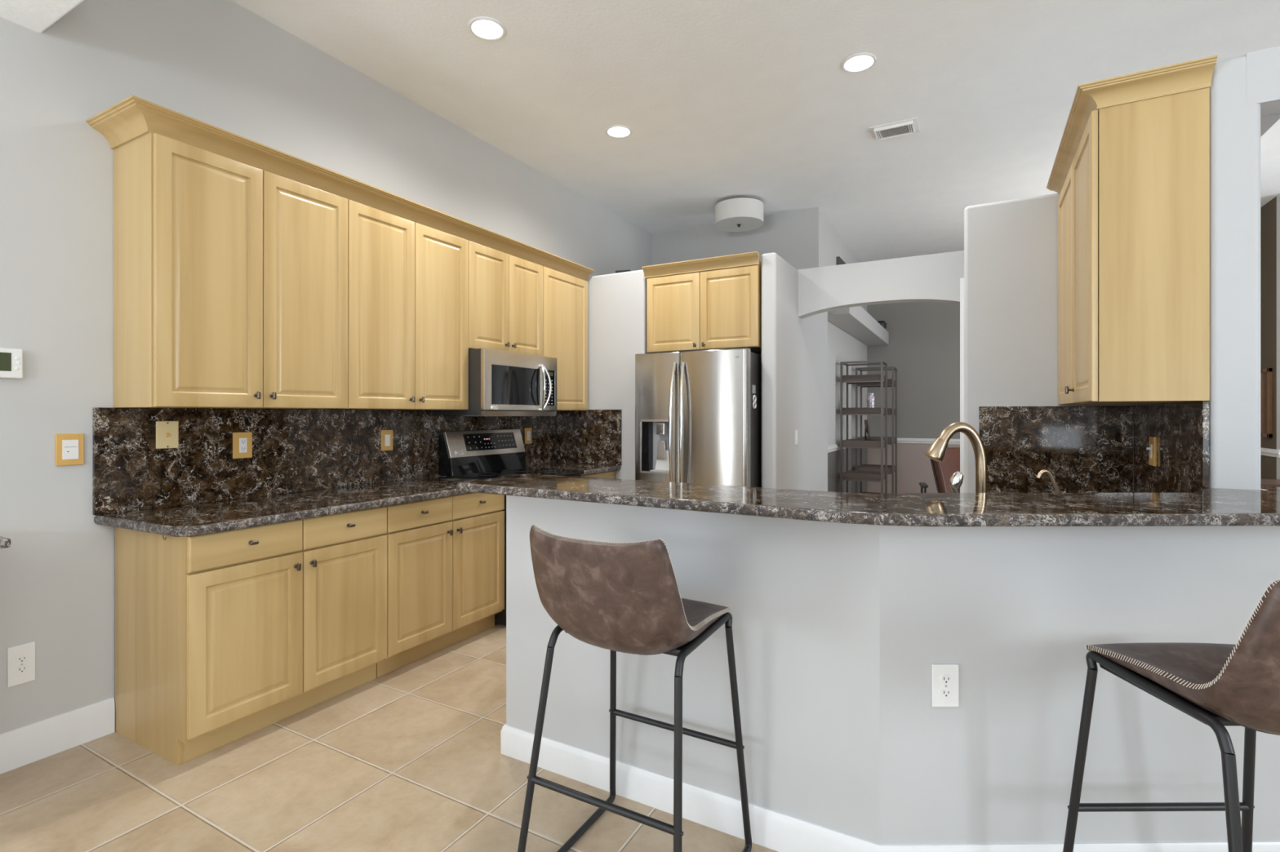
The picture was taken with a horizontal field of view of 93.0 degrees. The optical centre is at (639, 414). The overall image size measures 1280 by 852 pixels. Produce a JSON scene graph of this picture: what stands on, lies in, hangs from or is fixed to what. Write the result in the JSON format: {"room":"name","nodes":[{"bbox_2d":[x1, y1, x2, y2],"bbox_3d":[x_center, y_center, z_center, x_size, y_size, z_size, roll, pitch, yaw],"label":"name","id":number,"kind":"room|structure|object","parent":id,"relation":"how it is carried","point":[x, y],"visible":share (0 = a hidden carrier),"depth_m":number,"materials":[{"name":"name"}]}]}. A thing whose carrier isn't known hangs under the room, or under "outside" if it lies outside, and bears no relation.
{"room":"kitchen","nodes":[
{"label":"kitchen","id":0,"kind":"room"},
{"bbox_2d":[0,536,10,548],"bbox_3d":[-2.616,0.438,1.546,0.314,0.032,1.376,0,0,29],"label":"door handle","id":1,"kind":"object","parent":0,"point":[4,542],"depth_m":2.06,"materials":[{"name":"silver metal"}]},
{"bbox_2d":[0,0,84,32],"bbox_3d":[-3.197,-1.768,-0.033,0.865,0.563,5.050,0,0,29],"label":"ceiling","id":2,"kind":"structure","parent":0,"point":[37,15],"depth_m":2.24,"materials":[{"name":"white paint"}]},
{"bbox_2d":[0,0,651,733],"bbox_3d":[-2.403,-0.345,2.413,0.150,3.370,10.500,0,0,29],"label":"wall","id":3,"kind":"structure","parent":0,"point":[220,64],"depth_m":2.51,"materials":[{"name":"grey paint"}]},
{"bbox_2d":[0,347,22,378],"bbox_3d":[-2.392,-0.192,2.248,0.028,0.112,0.155,0,0,29],"label":"thermostat","id":4,"kind":"object","parent":3,"relation":"attached to","point":[11,359],"visible":1,"depth_m":2.28,"materials":[{"name":"white plastic"}]},
{"bbox_2d":[7,641,35,687],"bbox_3d":[-2.362,0.954,2.321,0.010,0.150,0.078,0,0,29],"label":"outlet","id":5,"kind":"object","parent":3,"relation":"attached to","point":[20,658],"visible":1,"depth_m":2.32,"materials":[{"name":"white plastic"}]},
{"bbox_2d":[15,655,27,663],"bbox_3d":[-2.360,0.934,2.319,0.002,0.025,0.033,0,0,29],"label":"receptacle","id":6,"kind":"object","parent":5,"relation":"attached to","point":[19,659],"depth_m":2.32,"materials":[{"name":"white plastic"}]},
{"bbox_2d":[15,665,27,674],"bbox_3d":[-2.360,0.974,2.319,0.002,0.025,0.033,0,0,29],"label":"receptacle","id":7,"kind":"object","parent":5,"relation":"attached to","point":[20,669],"depth_m":2.32,"materials":[{"name":"white plastic"}]},
{"bbox_2d":[0,697,115,773],"bbox_3d":[-3.474,1.268,0.304,0.015,0.145,5.172,0,0,29],"label":"baseboard","id":8,"kind":"structure","parent":3,"relation":"attached to","point":[26,744],"depth_m":2.40,"materials":[{"name":"white paint"}]},
{"bbox_2d":[54,433,84,466],"bbox_3d":[-2.292,0.141,2.443,0.014,0.127,0.088,0,0,29],"label":"light switch","id":9,"kind":"object","parent":3,"relation":"attached to","point":[68,447],"visible":1,"depth_m":2.44,"materials":[{"name":"beige plastic"}]},
{"bbox_2d":[113,132,347,408],"bbox_3d":[-1.854,-0.575,2.849,0.383,1.091,0.850,0,0,29],"label":"upper cabinet","id":10,"kind":"object","parent":3,"relation":"attached to","point":[230,277],"visible":1,"depth_m":2.61,"materials":[{"name":"brown wood"}]},
{"bbox_2d":[85,95,594,280],"bbox_3d":[-1.327,-1.163,3.786,0.406,0.087,3.180,0,0,29],"label":"crown molding","id":11,"kind":"structure","parent":10,"relation":"attached to","point":[133,117],"depth_m":2.86,"materials":[{"name":"brown wood"}]},
{"bbox_2d":[93,407,555,515],"bbox_3d":[-1.493,0.194,3.882,0.018,0.444,3.146,0,0,29],"label":"backsplash","id":12,"kind":"structure","parent":3,"relation":"attached to","point":[294,450],"depth_m":3.09,"materials":[{"name":"brown stone"}]},
{"bbox_2d":[155,421,178,448],"bbox_3d":[-2.115,0.091,2.721,0.016,0.122,0.086,0,0,29],"label":"wall plate","id":13,"kind":"object","parent":12,"relation":"attached to","point":[166,432],"visible":1,"depth_m":2.72,"materials":[{"name":"beige plastic"}]},
{"bbox_2d":[232,431,252,458],"bbox_3d":[-1.962,0.152,3.000,0.014,0.128,0.088,0,0,29],"label":"outlet","id":14,"kind":"object","parent":12,"relation":"attached to","point":[242,442],"visible":1,"depth_m":2.99,"materials":[{"name":"beige plastic"}]},
{"bbox_2d":[240,439,245,444],"bbox_3d":[-1.957,0.135,2.997,0.003,0.024,0.024,0,0,29],"label":"receptacle","id":15,"kind":"object","parent":14,"relation":"attached to","point":[242,441],"depth_m":3.00,"materials":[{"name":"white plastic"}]},
{"bbox_2d":[240,446,245,451],"bbox_3d":[-1.957,0.170,2.997,0.003,0.024,0.024,0,0,29],"label":"receptacle","id":16,"kind":"object","parent":14,"relation":"attached to","point":[242,448],"depth_m":3.00,"materials":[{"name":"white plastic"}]},
{"bbox_2d":[381,430,392,450],"bbox_3d":[-1.556,0.159,3.736,0.014,0.126,0.082,0,0,29],"label":"light switch","id":17,"kind":"object","parent":12,"relation":"attached to","point":[386,435],"visible":1,"depth_m":3.73,"materials":[{"name":"beige plastic"}]},
{"bbox_2d":[524,427,531,444],"bbox_3d":[-0.904,0.173,4.915,0.014,0.128,0.082,0,0,29],"label":"outlet","id":18,"kind":"object","parent":12,"relation":"attached to","point":[527,431],"visible":1,"depth_m":4.90,"materials":[{"name":"beige plastic"}]},
{"bbox_2d":[324,200,468,410],"bbox_3d":[-1.442,-0.575,3.594,0.383,1.091,0.850,0,0,29],"label":"upper cabinet","id":19,"kind":"object","parent":3,"relation":"attached to","point":[408,280],"visible":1,"depth_m":3.47,"materials":[{"name":"brown wood"}]},
{"bbox_2d":[468,240,543,355],"bbox_3d":[-1.050,-0.772,4.304,0.383,0.696,0.770,0,0,29],"label":"upper cabinet","id":20,"kind":"object","parent":3,"relation":"attached to","point":[506,291],"visible":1,"depth_m":4.18,"materials":[{"name":"brown wood"}]},
{"bbox_2d":[432,348,556,416],"bbox_3d":[-0.970,-0.203,4.260,0.526,0.430,0.764,0,0,29],"label":"microwave","id":21,"kind":"object","parent":20,"relation":"attached to","point":[501,383],"visible":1,"depth_m":4.04,"materials":[{"name":"grey metal"}]},
{"bbox_2d":[543,266,587,410],"bbox_3d":[-0.732,-0.576,4.911,0.352,1.088,0.599,0,0,29],"label":"upper cabinet","id":22,"kind":"object","parent":3,"relation":"attached to","point":[565,295],"visible":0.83,"depth_m":4.82,"materials":[{"name":"brown wood"}]},
{"bbox_2d":[0,622,778,851],"bbox_3d":[1.997,1.380,1.753,8.600,0.080,13.600,0,0,29],"label":"floor","id":23,"kind":"structure","parent":0,"point":[407,758],"depth_m":2.17,"materials":[{"name":"beige tile"}]},
{"bbox_2d":[115,506,386,765],"bbox_3d":[-1.729,0.899,2.799,0.636,0.882,0.880,0,0,29],"label":"base cabinet","id":24,"kind":"object","parent":23,"relation":"on","point":[221,638],"visible":1,"depth_m":2.50,"materials":[{"name":"brown wood"}]},
{"bbox_2d":[93,476,480,537],"bbox_3d":[-1.537,0.436,3.151,0.649,0.040,1.814,0,0,29],"label":"countertop","id":25,"kind":"structure","parent":24,"relation":"on","point":[210,517],"depth_m":2.75,"materials":[{"name":"brown stone"}]},
{"bbox_2d":[376,493,504,677],"bbox_3d":[-1.305,0.899,3.566,0.636,0.882,0.863,0,0,29],"label":"base cabinet","id":26,"kind":"object","parent":23,"relation":"on","point":[446,555],"visible":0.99,"depth_m":3.37,"materials":[{"name":"brown wood"}]},
{"bbox_2d":[438,428,583,625],"bbox_3d":[-0.862,0.716,4.254,0.736,1.208,0.765,0,0,29],"label":"range","id":27,"kind":"object","parent":23,"relation":"on","point":[484,454],"visible":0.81,"depth_m":4.24,"materials":[{"name":"black metal"}]},
{"bbox_2d":[446,467,583,479],"bbox_3d":[-0.852,0.421,4.248,0.600,0.028,0.757,0,0,29],"label":"cooktop","id":28,"kind":"object","parent":27,"relation":"in","point":[490,473],"depth_m":4.24,"materials":[{"name":"black glass"}]},
{"bbox_2d":[581,471,615,479],"bbox_3d":[-0.585,0.899,4.869,0.636,0.882,0.566,0,0,29],"label":"base cabinet","id":29,"kind":"object","parent":23,"relation":"on","point":[611,474],"visible":0.02,"depth_m":4.82,"materials":[{"name":"brown wood"}]},
{"bbox_2d":[525,462,620,475],"bbox_3d":[-0.585,0.436,4.869,0.654,0.040,0.574,0,0,29],"label":"countertop","id":30,"kind":"structure","parent":29,"relation":"on","point":[588,469],"depth_m":4.82,"materials":[{"name":"brown stone"}]},
{"bbox_2d":[517,524,751,851],"bbox_3d":[-0.007,0.818,1.757,0.512,1.043,0.547,0,0,29],"label":"bar stool","id":31,"kind":"object","parent":23,"relation":"on","point":[624,597],"visible":1,"depth_m":1.55,"materials":[{"name":"brown leather"}]},
{"bbox_2d":[635,348,761,487],"bbox_3d":[0.551,0.439,4.798,0.899,1.802,0.978,0,0,29],"label":"refrigerator","id":32,"kind":"object","parent":23,"relation":"on","point":[697,422],"visible":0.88,"depth_m":4.39,"materials":[{"name":"grey metal"}]},
{"bbox_2d":[751,385,755,393],"bbox_3d":[0.816,-0.180,4.353,0.002,0.060,0.070,0,0,29],"label":"magnet","id":33,"kind":"object","parent":32,"relation":"attached to","point":[753,387],"visible":1,"depth_m":4.35,"materials":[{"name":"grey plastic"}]},
{"bbox_2d":[752,395,756,408],"bbox_3d":[0.820,-0.090,4.351,0.012,0.100,0.060,0,0,29],"label":"magnet","id":34,"kind":"object","parent":32,"relation":"attached to","point":[753,396],"visible":1,"depth_m":4.34,"materials":[{"name":"white plastic"}]},
{"bbox_2d":[840,360,887,493],"bbox_3d":[2.470,0.383,6.699,0.437,1.915,0.367,0,0,29],"label":"shelf unit","id":35,"kind":"object","parent":23,"relation":"on","point":[849,475],"visible":0.88,"depth_m":6.59,"materials":[{"name":"grey metal"}]},
{"bbox_2d":[842,373,884,384],"bbox_3d":[2.470,-0.387,6.699,0.415,0.082,0.357,0,0,29],"label":"shelf","id":36,"kind":"object","parent":35,"relation":"on","point":[854,379],"depth_m":6.56,"materials":[{"name":"brown wood"}]},
{"bbox_2d":[842,407,884,415],"bbox_3d":[2.470,-0.032,6.699,0.415,0.082,0.357,0,0,29],"label":"shelf","id":37,"kind":"object","parent":35,"relation":"on","point":[868,411],"depth_m":6.53,"materials":[{"name":"brown wood"}]},
{"bbox_2d":[842,439,884,448],"bbox_3d":[2.470,0.323,6.699,0.415,0.082,0.357,0,0,29],"label":"shelf","id":38,"kind":"object","parent":35,"relation":"on","point":[847,443],"depth_m":6.55,"materials":[{"name":"brown wood"}]},
{"bbox_2d":[842,470,884,482],"bbox_3d":[2.470,0.678,6.699,0.415,0.082,0.357,0,0,29],"label":"tray","id":39,"kind":"object","parent":35,"relation":"on","point":[849,475],"depth_m":6.57,"materials":[{"name":"brown wood"}]},
{"bbox_2d":[864,419,871,440],"bbox_3d":[2.488,0.195,6.626,0.074,0.276,0.067,0,0,-9],"label":"sculpture","id":40,"kind":"object","parent":35,"relation":"on","point":[866,424],"visible":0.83,"depth_m":6.62,"materials":[{"name":"grey metal"}]},
{"bbox_2d":[866,392,875,407],"bbox_3d":[2.510,-0.127,6.611,0.084,0.215,0.084,0,0,29],"label":"vase","id":41,"kind":"object","parent":35,"relation":"on","point":[870,396],"visible":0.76,"depth_m":6.58,"materials":[{"name":"silver metal"}]},
{"bbox_2d":[855,366,897,493],"bbox_3d":[2.936,0.383,7.543,0.437,1.915,0.367,0,0,29],"label":"shelf unit","id":42,"kind":"object","parent":23,"relation":"on","point":[891,383],"visible":0.62,"depth_m":7.48,"materials":[{"name":"grey metal"}]},
{"bbox_2d":[857,378,894,387],"bbox_3d":[2.936,-0.387,7.543,0.415,0.082,0.357,0,0,29],"label":"shelf","id":43,"kind":"object","parent":42,"relation":"on","point":[891,382],"depth_m":7.40,"materials":[{"name":"brown wood"}]},
{"bbox_2d":[857,436,894,444],"bbox_3d":[2.936,0.323,7.543,0.415,0.082,0.357,0,0,29],"label":"shelf","id":44,"kind":"object","parent":42,"relation":"on","point":[891,440],"depth_m":7.36,"materials":[{"name":"brown metal"}]},
{"bbox_2d":[857,464,894,474],"bbox_3d":[2.936,0.678,7.543,0.415,0.082,0.357,0,0,29],"label":"tray","id":45,"kind":"object","parent":42,"relation":"on","point":[891,468],"depth_m":7.42,"materials":[{"name":"brown metal"}]},
{"bbox_2d":[887,408,894,415],"bbox_3d":[2.936,-0.032,7.543,0.415,0.082,0.357,0,0,29],"label":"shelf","id":46,"kind":"object","parent":42,"relation":"on","point":[891,411],"depth_m":7.30,"materials":[{"name":"brown metal"}]},
{"bbox_2d":[919,482,928,493],"bbox_3d":[2.687,0.964,5.050,0.656,0.752,0.500,0,0,21],"label":"armchair","id":47,"kind":"object","parent":23,"relation":"on","point":[923,485],"visible":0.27,"depth_m":5.13,"materials":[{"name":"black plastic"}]},
{"bbox_2d":[929,447,959,493],"bbox_3d":[3.166,0.836,5.805,0.472,1.010,0.610,0,0,-31],"label":"dining chair","id":48,"kind":"object","parent":23,"relation":"on","point":[943,472],"visible":0.33,"depth_m":5.89,"materials":[{"name":"red leather"}]},
{"bbox_2d":[1062,579,1279,851],"bbox_3d":[1.345,0.818,1.332,0.512,1.043,0.547,0,0,0],"label":"bar stool","id":49,"kind":"object","parent":23,"relation":"on","point":[1218,686],"visible":1,"depth_m":1.30,"materials":[{"name":"brown leather"}]},
{"bbox_2d":[1260,478,1279,487],"bbox_3d":[5.474,0.965,5.401,0.500,0.750,0.550,0,0,29],"label":"console table","id":50,"kind":"object","parent":23,"relation":"on","point":[1264,482],"visible":0.07,"depth_m":5.25,"materials":[{"name":"red wood"}]},
{"bbox_3d":[0.293,0.899,2.484,1.290,0.882,0.671,0,0,29],"label":"base cabinet","id":51,"kind":"object","parent":23,"relation":"on","visible":0},
{"bbox_3d":[0.983,0.436,2.752,2.300,0.040,1.808,0,0,29],"label":"countertop","id":52,"kind":"structure","parent":51,"relation":"on","visible":0},
{"bbox_2d":[924,422,986,493],"bbox_3d":[1.202,0.222,2.301,0.241,0.388,0.066,0,0,-1],"label":"faucet","id":53,"kind":"object","parent":52,"relation":"on","point":[936,451],"visible":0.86,"depth_m":2.28,"materials":[{"name":"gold metal"}]},
{"bbox_2d":[1036,469,1061,493],"bbox_3d":[1.696,0.321,2.500,0.130,0.191,0.036,0,0,2],"label":"tap","id":54,"kind":"object","parent":52,"relation":"on","point":[1052,479],"visible":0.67,"depth_m":2.49,"materials":[{"name":"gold metal"}]},
{"bbox_2d":[569,270,647,479],"bbox_3d":[0.077,0.087,5.841,0.876,2.505,1.760,0,0,29],"label":"wall","id":55,"kind":"structure","parent":0,"point":[617,302],"depth_m":4.98,"materials":[{"name":"grey paint"}]},
{"bbox_2d":[556,409,622,465],"bbox_3d":[-0.436,0.188,5.107,0.646,0.456,0.018,0,0,29],"label":"backsplash","id":56,"kind":"structure","parent":55,"relation":"attached to","point":[590,437],"depth_m":5.09,"materials":[{"name":"brown stone"}]},
{"bbox_2d":[615,270,631,273],"bbox_3d":[-0.148,-1.236,5.530,0.140,0.140,0.062,0,0,17],"label":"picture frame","id":57,"kind":"object","parent":55,"relation":"on","point":[620,271],"visible":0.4,"depth_m":5.50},
{"bbox_2d":[506,495,879,844],"bbox_3d":[0.108,0.811,2.125,1.387,1.058,0.125,0,0,29],"label":"wall","id":58,"kind":"structure","parent":0,"point":[802,596],"depth_m":1.93,"materials":[{"name":"grey paint"}]},
{"bbox_2d":[646,261,761,353],"bbox_3d":[0.532,-0.806,4.763,0.916,0.628,0.391,0,0,29],"label":"upper cabinet","id":59,"kind":"object","parent":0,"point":[721,308],"visible":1,"depth_m":4.59,"materials":[{"name":"brown wood"}]},
{"bbox_2d":[641,251,759,278],"bbox_3d":[0.439,-1.128,4.601,0.942,0.083,0.044,0,0,29],"label":"crown molding","id":60,"kind":"structure","parent":59,"relation":"attached to","point":[749,258],"depth_m":4.59,"materials":[{"name":"brown wood"}]},
{"bbox_2d":[651,207,822,271],"bbox_3d":[0.975,-0.345,6.459,1.850,3.370,0.150,0,0,29],"label":"wall","id":61,"kind":"structure","parent":0,"point":[795,237],"depth_m":6.23,"materials":[{"name":"grey paint"}]},
{"bbox_2d":[231,0,1279,262],"bbox_3d":[1.997,-2.080,1.753,8.600,0.100,13.600,0,0,29],"label":"ceiling","id":62,"kind":"structure","parent":0,"point":[720,100],"depth_m":3.75,"materials":[{"name":"white paint"}]},
{"bbox_2d":[467,16,506,40],"bbox_3d":[-0.804,-2.026,3.197,0.196,0.008,0.196,0,0,29],"label":"recessed light","id":63,"kind":"object","parent":62,"relation":"in","point":[487,28],"visible":1,"depth_m":3.19,"materials":[{"name":"white paint"}]},
{"bbox_2d":[604,124,632,137],"bbox_3d":[-0.152,-2.026,4.357,0.196,0.008,0.196,0,0,29],"label":"recessed light","id":64,"kind":"object","parent":62,"relation":"in","point":[615,131],"visible":1,"depth_m":4.35,"materials":[{"name":"white paint"}]},
{"bbox_2d":[715,197,763,231],"bbox_3d":[0.952,-1.914,5.838,0.462,0.232,0.462,0,0,29],"label":"drum light","id":65,"kind":"object","parent":62,"relation":"attached to","point":[741,214],"visible":1,"depth_m":5.68,"materials":[{"name":"white fabric"}]},
{"bbox_2d":[715,217,763,231],"bbox_3d":[0.952,-1.829,5.838,0.455,0.005,0.455,0,0,29],"label":"diffuser","id":66,"kind":"object","parent":65,"relation":"attached to","point":[724,224],"depth_m":5.82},
{"bbox_2d":[840,53,876,72],"bbox_3d":[1.263,-2.026,3.506,0.196,0.008,0.196,0,0,29],"label":"recessed light","id":67,"kind":"object","parent":62,"relation":"in","point":[860,62],"visible":1,"depth_m":3.50,"materials":[{"name":"white paint"}]},
{"bbox_2d":[869,117,919,141],"bbox_3d":[1.811,-2.017,4.320,0.310,0.026,0.224,0,0,29],"label":"ceiling vent","id":68,"kind":"object","parent":62,"relation":"in","point":[897,129],"visible":1,"depth_m":4.30,"materials":[{"name":"white metal"}]},
{"bbox_2d":[761,252,827,491],"bbox_3d":[1.347,0.087,5.139,0.112,2.505,1.760,0,0,29],"label":"wall","id":69,"kind":"structure","parent":0,"point":[794,349],"depth_m":4.65,"materials":[{"name":"grey paint"}]},
{"bbox_2d":[795,430,797,444],"bbox_3d":[1.245,0.183,4.830,0.008,0.115,0.070,0,0,29],"label":"light switch","id":70,"kind":"object","parent":69,"relation":"attached to","point":[796,431],"visible":1,"depth_m":4.82,"materials":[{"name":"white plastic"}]},
{"bbox_2d":[822,212,866,493],"bbox_3d":[2.454,-0.345,7.384,0.155,3.370,2.900,0,0,29],"label":"wall","id":71,"kind":"structure","parent":0,"point":[842,346],"depth_m":6.86,"materials":[{"name":"grey paint"}]},
{"bbox_2d":[827,443,844,453],"bbox_3d":[2.500,0.362,7.284,0.022,0.075,3.030,0,0,29],"label":"trim","id":72,"kind":"structure","parent":71,"relation":"attached to","point":[831,448],"depth_m":6.52,"materials":[{"name":"white paint"}]},
{"bbox_2d":[827,306,888,346],"bbox_3d":[2.623,-1.060,7.234,0.285,0.180,3.000,0,0,29],"label":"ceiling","id":73,"kind":"structure","parent":0,"point":[855,322],"depth_m":6.82,"materials":[{"name":"grey paint"}]},
{"bbox_2d":[877,320,886,328],"bbox_3d":[3.321,-1.218,8.390,0.160,0.135,0.160,0,0,29],"label":"pot","id":74,"kind":"object","parent":73,"relation":"on","point":[882,323],"visible":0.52,"depth_m":8.32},
{"bbox_2d":[798,250,964,319],"bbox_3d":[1.836,-0.975,4.647,1.220,0.380,0.130,0,0,29],"label":"wall","id":75,"kind":"structure","parent":0,"point":[933,277],"depth_m":4.58,"materials":[{"name":"grey paint"}]},
{"bbox_2d":[835,256,846,265],"bbox_3d":[1.587,-1.202,4.784,0.070,0.075,0.060,0,0,29],"label":"bookend","id":76,"kind":"object","parent":75,"relation":"on","point":[838,260],"visible":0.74,"depth_m":4.76,"materials":[{"name":"grey"}]},
{"bbox_2d":[866,302,959,493],"bbox_3d":[4.918,-0.345,7.765,4.100,3.370,0.150,0,0,29],"label":"wall","id":77,"kind":"structure","parent":0,"point":[923,346],"depth_m":8.30,"materials":[{"name":"grey paint"}]},
{"bbox_2d":[897,438,959,444],"bbox_3d":[4.879,0.362,7.688,3.795,0.075,0.022,0,0,29],"label":"trim","id":78,"kind":"structure","parent":77,"relation":"attached to","point":[912,441],"depth_m":8.26,"materials":[{"name":"white paint"}]},
{"bbox_2d":[964,193,1133,493],"bbox_3d":[2.474,0.092,3.677,0.886,2.495,1.210,0,0,29],"label":"wall","id":79,"kind":"structure","parent":0,"point":[1011,246],"depth_m":3.25,"materials":[{"name":"grey paint"}]},
{"bbox_2d":[960,278,964,493],"bbox_3d":[2.031,0.290,3.813,0.020,2.100,0.980,0,0,29],"label":"trim","id":80,"kind":"structure","parent":79,"relation":"attached to","point":[962,280],"depth_m":3.38,"materials":[{"name":"white paint"}]},
{"bbox_2d":[978,405,1133,493],"bbox_3d":[2.142,0.186,3.157,0.662,0.458,0.018,0,0,29],"label":"backsplash","id":81,"kind":"structure","parent":79,"relation":"attached to","point":[1086,449],"depth_m":3.13,"materials":[{"name":"brown stone"}]},
{"bbox_2d":[880,525,1279,844],"bbox_3d":[1.611,0.811,1.923,1.858,1.058,0.351,0,0,-1],"label":"wall","id":82,"kind":"structure","parent":0,"point":[1017,609],"depth_m":1.74,"materials":[{"name":"grey paint"}]},
{"bbox_2d":[456,473,1279,526],"bbox_3d":[1.120,0.265,1.873,3.641,0.032,0.856,0,0,10],"label":"countertop","id":83,"kind":"structure","parent":82,"relation":"on","point":[1209,507],"depth_m":1.71,"materials":[{"name":"brown stone"}]},
{"bbox_2d":[501,724,1279,851],"bbox_3d":[0.920,1.284,1.909,3.092,0.112,0.484,0,0,14],"label":"baseboard","id":84,"kind":"structure","parent":82,"relation":"attached to","point":[772,829],"depth_m":1.92,"materials":[{"name":"white paint"}]},
{"bbox_2d":[931,664,959,706],"bbox_3d":[0.872,0.774,1.733,0.077,0.121,0.010,0,0,-1],"label":"outlet","id":85,"kind":"object","parent":82,"relation":"attached to","point":[944,677],"visible":1,"depth_m":1.73,"materials":[{"name":"white plastic"}]},
{"bbox_2d":[940,675,951,684],"bbox_3d":[0.872,0.754,1.730,0.033,0.025,0.002,0,0,-1],"label":"receptacle","id":86,"kind":"object","parent":85,"relation":"attached to","point":[944,679],"depth_m":1.73,"materials":[{"name":"white plastic"}]},
{"bbox_2d":[940,688,951,697],"bbox_3d":[0.872,0.793,1.730,0.033,0.025,0.002,0,0,-1],"label":"receptacle","id":87,"kind":"object","parent":85,"relation":"attached to","point":[944,693],"depth_m":1.73,"materials":[{"name":"white plastic"}]},
{"bbox_2d":[1208,55,1260,490],"bbox_3d":[2.256,0.068,2.501,0.130,2.545,1.060,0,0,29],"label":"wall","id":88,"kind":"structure","parent":0,"point":[1234,402],"depth_m":2.04,"materials":[{"name":"grey paint"}]},
{"bbox_2d":[1046,54,1217,194],"bbox_3d":[2.017,-1.151,2.592,0.376,0.074,1.128,0,0,29],"label":"crown molding","id":89,"kind":"structure","parent":88,"relation":"attached to","point":[1196,74],"depth_m":2.16,"materials":[{"name":"brown wood"}]},
{"bbox_2d":[1057,87,1209,405],"bbox_3d":[2.040,-0.581,2.618,0.357,1.068,1.055,0,0,29],"label":"upper cabinet","id":90,"kind":"object","parent":88,"relation":"attached to","point":[1134,198],"visible":0.99,"depth_m":2.17,"materials":[{"name":"brown wood"}]},
{"bbox_2d":[1133,400,1208,493],"bbox_3d":[2.185,0.185,2.530,0.018,0.462,1.038,0,0,29],"label":"backsplash","id":91,"kind":"structure","parent":88,"relation":"attached to","point":[1180,429],"depth_m":2.40,"materials":[{"name":"brown stone"}]},
{"bbox_2d":[1146,436,1156,466],"bbox_3d":[2.223,0.160,2.645,0.027,0.126,0.082,0,0,29],"label":"light switch","id":92,"kind":"object","parent":91,"relation":"attached to","point":[1153,440],"visible":1,"depth_m":2.62,"materials":[{"name":"gold plastic"}]},
{"bbox_2d":[1244,45,1279,116],"bbox_3d":[2.477,-1.117,1.846,0.970,0.174,0.128,0,0,29],"label":"wall header","id":93,"kind":"structure","parent":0,"point":[1263,66],"depth_m":2.01,"materials":[{"name":"grey paint"}]},
{"bbox_2d":[1260,196,1276,479],"bbox_3d":[6.299,-0.345,6.180,0.150,3.370,1.290,0,0,29],"label":"wall","id":94,"kind":"structure","parent":0,"point":[1268,211],"depth_m":5.80,"materials":[{"name":"paint"}]},
{"bbox_2d":[1260,368,1272,437],"bbox_3d":[5.990,-0.110,5.807,0.030,0.660,0.180,0,0,29],"label":"picture frame","id":95,"kind":"object","parent":94,"relation":"attached to","point":[1266,375],"visible":1,"depth_m":5.82,"materials":[{"name":"paint"}]},
{"bbox_2d":[1260,113,1279,137],"bbox_3d":[2.672,-1.117,3.023,0.099,0.174,2.124,0,0,29],"label":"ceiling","id":96,"kind":"structure","parent":0,"point":[1266,122],"depth_m":2.14,"materials":[{"name":"grey paint"}]},
{"bbox_2d":[1276,194,1279,479],"bbox_3d":[7.016,-0.345,4.995,2.550,3.370,0.090,0,0,29],"label":"wall","id":97,"kind":"structure","parent":0,"point":[1277,196],"depth_m":5.61,"materials":[{"name":"grey paint"}]},
{"bbox_2d":[1260,447,1279,457],"bbox_3d":[7.312,0.362,5.556,2.572,0.075,1.402,0,0,29],"label":"trim","id":98,"kind":"structure","parent":97,"relation":"attached to","point":[1264,451],"depth_m":5.73,"materials":[{"name":"white paint"}]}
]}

